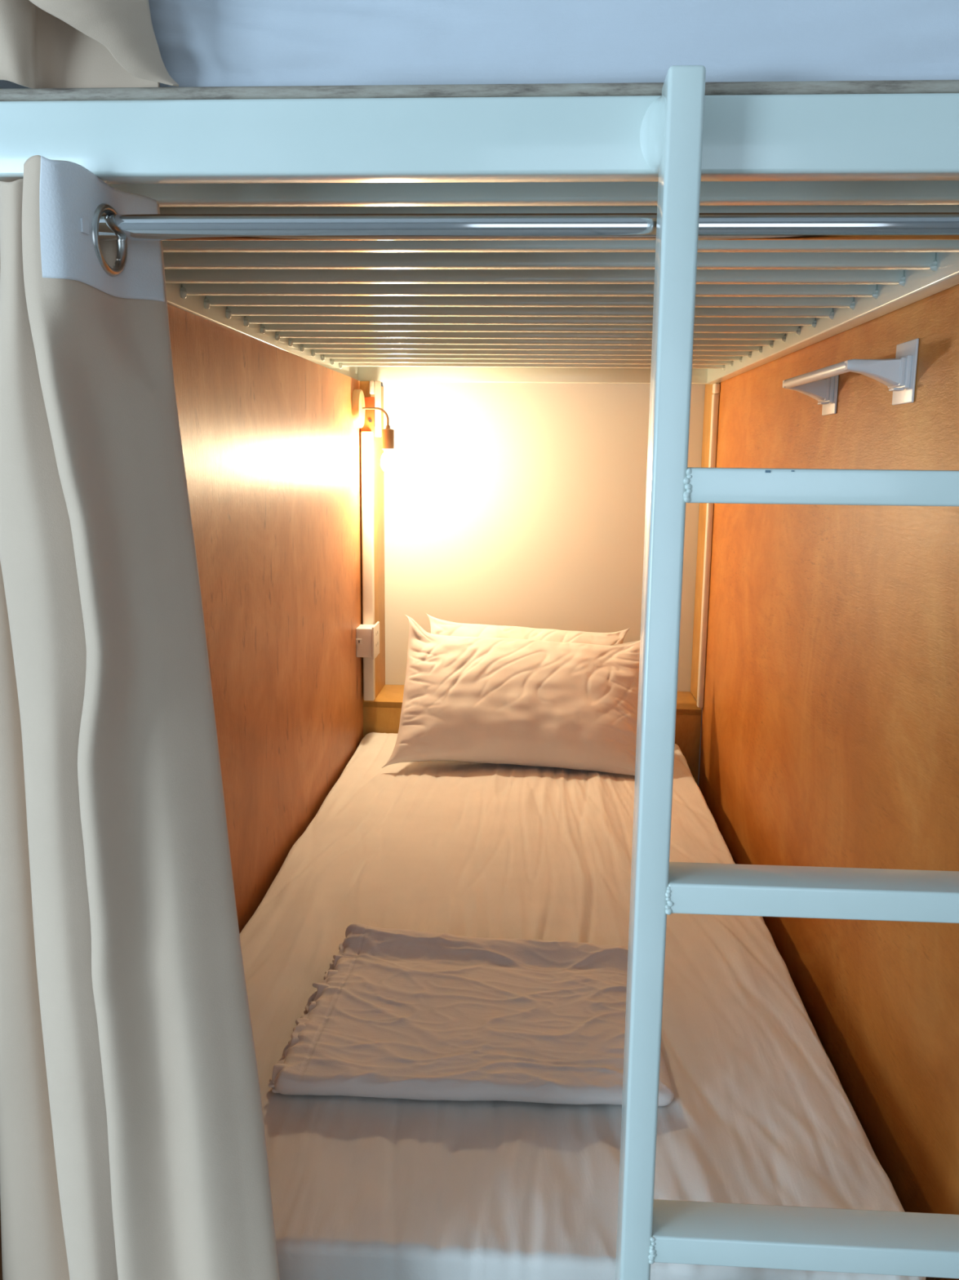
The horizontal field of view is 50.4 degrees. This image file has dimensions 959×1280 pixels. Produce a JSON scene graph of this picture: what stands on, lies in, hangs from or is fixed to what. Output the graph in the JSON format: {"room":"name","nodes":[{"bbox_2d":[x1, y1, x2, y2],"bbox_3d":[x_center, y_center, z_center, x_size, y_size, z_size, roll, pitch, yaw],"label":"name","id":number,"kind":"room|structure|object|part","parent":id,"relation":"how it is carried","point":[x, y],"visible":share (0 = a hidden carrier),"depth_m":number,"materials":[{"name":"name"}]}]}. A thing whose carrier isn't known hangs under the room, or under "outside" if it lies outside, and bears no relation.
{"room":"dormitory","nodes":[
{"label":"dormitory","id":0,"kind":"room"},
{"bbox_2d":[381,382,705,786],"bbox_3d":[-0.460,-0.585,3.010,5.700,2.500,0.100,1,10,3],"label":"wall","id":1,"kind":"structure","parent":0,"point":[521,504],"depth_m":2.96,"materials":[{"name":"white paint"}]},
{"bbox_2d":[360,380,385,702],"bbox_3d":[-0.305,-0.274,2.875,0.059,0.873,0.253,1,10,3],"label":"bed post","id":2,"kind":"object","parent":1,"relation":"attached to","point":[379,474],"depth_m":2.90,"materials":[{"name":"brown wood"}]},
{"bbox_2d":[360,431,375,700],"bbox_3d":[-0.303,-0.194,2.772,0.030,0.734,0.024,1,10,3],"label":"cable trunking","id":3,"kind":"object","parent":2,"relation":"attached to","point":[366,437],"visible":1,"depth_m":2.75,"materials":[{"name":"beige plastic"}]},
{"bbox_2d":[355,621,379,659],"bbox_3d":[-0.303,0.001,2.768,0.050,0.089,0.099,1,10,3],"label":"power outlet","id":4,"kind":"object","parent":3,"relation":"attached to","point":[367,636],"visible":1,"depth_m":2.73,"materials":[{"name":"white plastic"}]},
{"bbox_3d":[-0.282,0.001,2.767,0.006,0.089,0.099,1,10,3],"label":"plate","id":5,"kind":"part","parent":4,"relation":"part of","materials":[{"name":"white plastic"}]},
{"bbox_2d":[361,381,381,436],"bbox_3d":[-0.287,-0.612,2.700,0.052,0.144,0.016,1,10,3],"label":"batten","id":6,"kind":"object","parent":2,"relation":"attached to","point":[369,424],"depth_m":2.70,"materials":[{"name":"brown"}]},
{"bbox_3d":[-0.270,-0.612,2.701,0.016,0.144,0.012,1,10,3],"label":"cover strip","id":7,"kind":"part","parent":6,"relation":"part of","materials":[{"name":"white plastic"}]},
{"bbox_3d":[-0.283,-0.667,2.692,0.012,0.034,0.034,1,10,3],"label":"corner bracket","id":8,"kind":"part","parent":2,"relation":"part of","materials":[{"name":"white metal"}]},
{"bbox_2d":[690,384,713,701],"bbox_3d":[0.639,-0.282,2.855,0.026,0.917,0.181,1,10,3],"label":"lining","id":9,"kind":"object","parent":1,"relation":"attached to","point":[708,388],"visible":0.16,"depth_m":2.88,"materials":[{"name":"brown wood"}]},
{"bbox_3d":[-0.608,1.107,0.941,5.700,0.100,4.780,1,10,3],"label":"floor","id":10,"kind":"structure","parent":0,"visible":0},
{"bbox_2d":[0,303,363,1279],"bbox_3d":[-0.398,0.177,1.863,0.016,1.405,1.953,1,10,4],"label":"plywood panel","id":11,"kind":"object","parent":10,"relation":"on","point":[271,442],"visible":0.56,"depth_m":1.88,"materials":[{"name":"brown wood"}]},
{"bbox_2d":[351,389,395,472],"bbox_3d":[-0.271,-0.544,2.650,0.106,0.211,0.098,1,10,3],"label":"wall lamp","id":12,"kind":"object","parent":11,"relation":"attached to","point":[388,461],"visible":1,"depth_m":2.64,"materials":[{"name":"brown metal"}]},
{"bbox_3d":[-0.270,-0.580,2.644,0.070,0.048,0.006,1,10,3],"label":"gooseneck arm","id":13,"kind":"part","parent":12,"relation":"part of","materials":[{"name":"brown metal"}]},
{"bbox_2d":[382,425,394,449],"bbox_3d":[-0.238,-0.527,2.651,0.031,0.062,0.031,1,10,3],"label":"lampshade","id":14,"kind":"object","parent":12,"relation":"attached to","point":[388,433],"depth_m":2.64,"materials":[{"name":"brown"}]},
{"bbox_3d":[-0.239,-0.467,2.662,0.040,0.057,0.040,1,10,3],"label":"bulb","id":15,"kind":"part","parent":12,"relation":"part of","materials":[{"name":"white glass"}]},
{"bbox_2d":[0,65,958,1279],"bbox_3d":[0.090,-0.297,1.728,1.074,2.400,2.087,1,10,3],"label":"bunk bed","id":16,"kind":"object","parent":10,"relation":"on","point":[673,312],"visible":0.85,"depth_m":0.78,"materials":[{"name":"metal"}]},
{"bbox_3d":[-0.386,-0.539,1.732,0.012,0.050,1.993,1,10,3],"label":"rail","id":17,"kind":"part","parent":16,"relation":"part of","materials":[{"name":"metal"}]},
{"bbox_2d":[0,80,958,101],"bbox_3d":[0.086,-0.559,1.702,0.975,0.009,2.037,1,10,3],"label":"board","id":18,"kind":"object","parent":16,"relation":"on","point":[892,86],"visible":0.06,"depth_m":0.70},
{"bbox_2d":[0,0,958,88],"bbox_3d":[0.085,-0.653,1.685,0.952,0.180,1.978,1,10,3],"label":"mattress","id":19,"kind":"object","parent":18,"relation":"on","point":[201,42],"visible":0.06,"depth_m":0.73,"materials":[{"name":"white fabric"}]},
{"bbox_2d":[98,212,958,240],"bbox_3d":[0.036,-0.298,0.735,0.972,0.018,0.018,1,10,3],"label":"curtain rod","id":20,"kind":"object","parent":16,"relation":"attached to","point":[821,225],"visible":0.82,"depth_m":0.73,"materials":[{"name":"silver metal"}]},
{"bbox_2d":[0,155,279,1279],"bbox_3d":[-0.325,0.306,0.865,0.352,1.310,0.125,1,10,3],"label":"curtain","id":21,"kind":"object","parent":20,"relation":"hanging from","point":[133,1141],"visible":0.98,"depth_m":0.81,"materials":[{"name":"beige fabric"}]},
{"bbox_2d":[718,828,936,1279],"bbox_3d":[0.075,0.575,1.904,0.953,0.018,1.978,1,10,3],"label":"board","id":22,"kind":"object","parent":16,"relation":"on","point":[927,1277],"visible":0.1,"depth_m":1.47,"materials":[{"name":"brown wood"}]},
{"bbox_2d":[239,732,926,1279],"bbox_3d":[0.058,0.490,1.928,0.878,0.135,1.889,1,10,3],"label":"mattress","id":23,"kind":"object","parent":22,"relation":"on","point":[759,1113],"visible":0.62,"depth_m":1.29,"materials":[{"name":"white fabric"}]},
{"bbox_2d":[267,922,674,1106],"bbox_3d":[-0.005,0.497,1.398,0.498,0.050,0.391,1,10,3],"label":"folded blanket","id":24,"kind":"object","parent":23,"relation":"on","point":[396,1013],"visible":0.96,"depth_m":1.34,"materials":[{"name":"white fabric"}]},
{"bbox_2d":[382,613,639,775],"bbox_3d":[0.105,0.131,2.578,0.671,0.351,0.271,1,10,3],"label":"pillow","id":25,"kind":"object","parent":23,"relation":"on","point":[524,702],"visible":0.97,"depth_m":2.53,"materials":[{"name":"white fabric"}]},
{"bbox_2d":[426,613,630,645],"bbox_3d":[0.116,0.112,2.737,0.585,0.333,0.258,1,10,3],"label":"pillow","id":26,"kind":"object","parent":23,"relation":"on","point":[441,627],"visible":0.16,"depth_m":2.80,"materials":[{"name":"white fabric"}]},
{"bbox_3d":[0.552,-0.519,1.681,0.029,0.050,1.993,1,10,3],"label":"rail","id":27,"kind":"part","parent":16,"relation":"part of","materials":[{"name":"metal"}]},
{"bbox_2d":[363,684,702,784],"bbox_3d":[0.139,0.400,2.988,0.960,0.482,0.218,1,10,3],"label":"wooden ledge","id":28,"kind":"object","parent":10,"relation":"on","point":[382,715],"visible":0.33,"depth_m":2.86,"materials":[{"name":"brown wood"}]},
{"bbox_2d":[698,284,958,1279],"bbox_3d":[0.566,0.192,1.815,0.011,1.413,1.964,1,10,3],"label":"plywood panel","id":29,"kind":"object","parent":10,"relation":"on","point":[830,727],"visible":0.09,"depth_m":1.47,"materials":[{"name":"brown wood"}]},
{"bbox_2d":[697,382,720,707],"bbox_3d":[0.610,-0.241,2.719,0.016,0.864,0.034,1,10,3],"label":"cable trunking","id":30,"kind":"object","parent":29,"relation":"attached to","point":[715,397],"depth_m":2.72,"materials":[{"name":"beige plastic"}]},
{"bbox_3d":[0.615,-0.653,2.645,0.015,0.026,0.034,1,10,3],"label":"corner bracket","id":31,"kind":"part","parent":30,"relation":"part of","materials":[{"name":"white plastic"}]},
{"bbox_2d":[782,337,919,415],"bbox_3d":[0.514,-0.370,1.462,0.077,0.077,0.411,1,10,3],"label":"towel bar","id":32,"kind":"object","parent":29,"relation":"attached to","point":[899,373],"visible":1,"depth_m":1.30,"materials":[{"name":"white plastic"}]},
{"bbox_3d":[0.517,-0.400,1.627,0.062,0.033,0.042,1,10,3],"label":"bracket arm","id":33,"kind":"part","parent":32,"relation":"part of","materials":[{"name":"white plastic"}]},
{"bbox_3d":[0.560,-0.399,1.625,0.003,0.077,0.074,1,10,3],"label":"mounting plate","id":34,"kind":"part","parent":32,"relation":"part of","materials":[{"name":"white plastic"}]},
{"bbox_3d":[0.497,-0.340,1.296,0.062,0.033,0.042,1,10,3],"label":"bracket arm","id":35,"kind":"part","parent":32,"relation":"part of","materials":[{"name":"white plastic"}]},
{"bbox_3d":[0.541,-0.339,1.294,0.003,0.077,0.074,1,10,3],"label":"mounting plate","id":36,"kind":"part","parent":32,"relation":"part of","materials":[{"name":"white plastic"}]},
{"bbox_3d":[0.045,-1.207,0.561,0.973,0.018,0.018,1,10,3],"label":"curtain rod","id":37,"kind":"object","parent":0,"visible":0},
{"bbox_2d":[0,0,178,88],"bbox_3d":[-0.308,-0.791,0.624,0.206,0.825,0.088,-1,10,-7],"label":"curtain","id":38,"kind":"object","parent":37,"relation":"hanging from","point":[44,43],"visible":0.99,"depth_m":0.71,"materials":[{"name":"beige fabric"}]}
]}

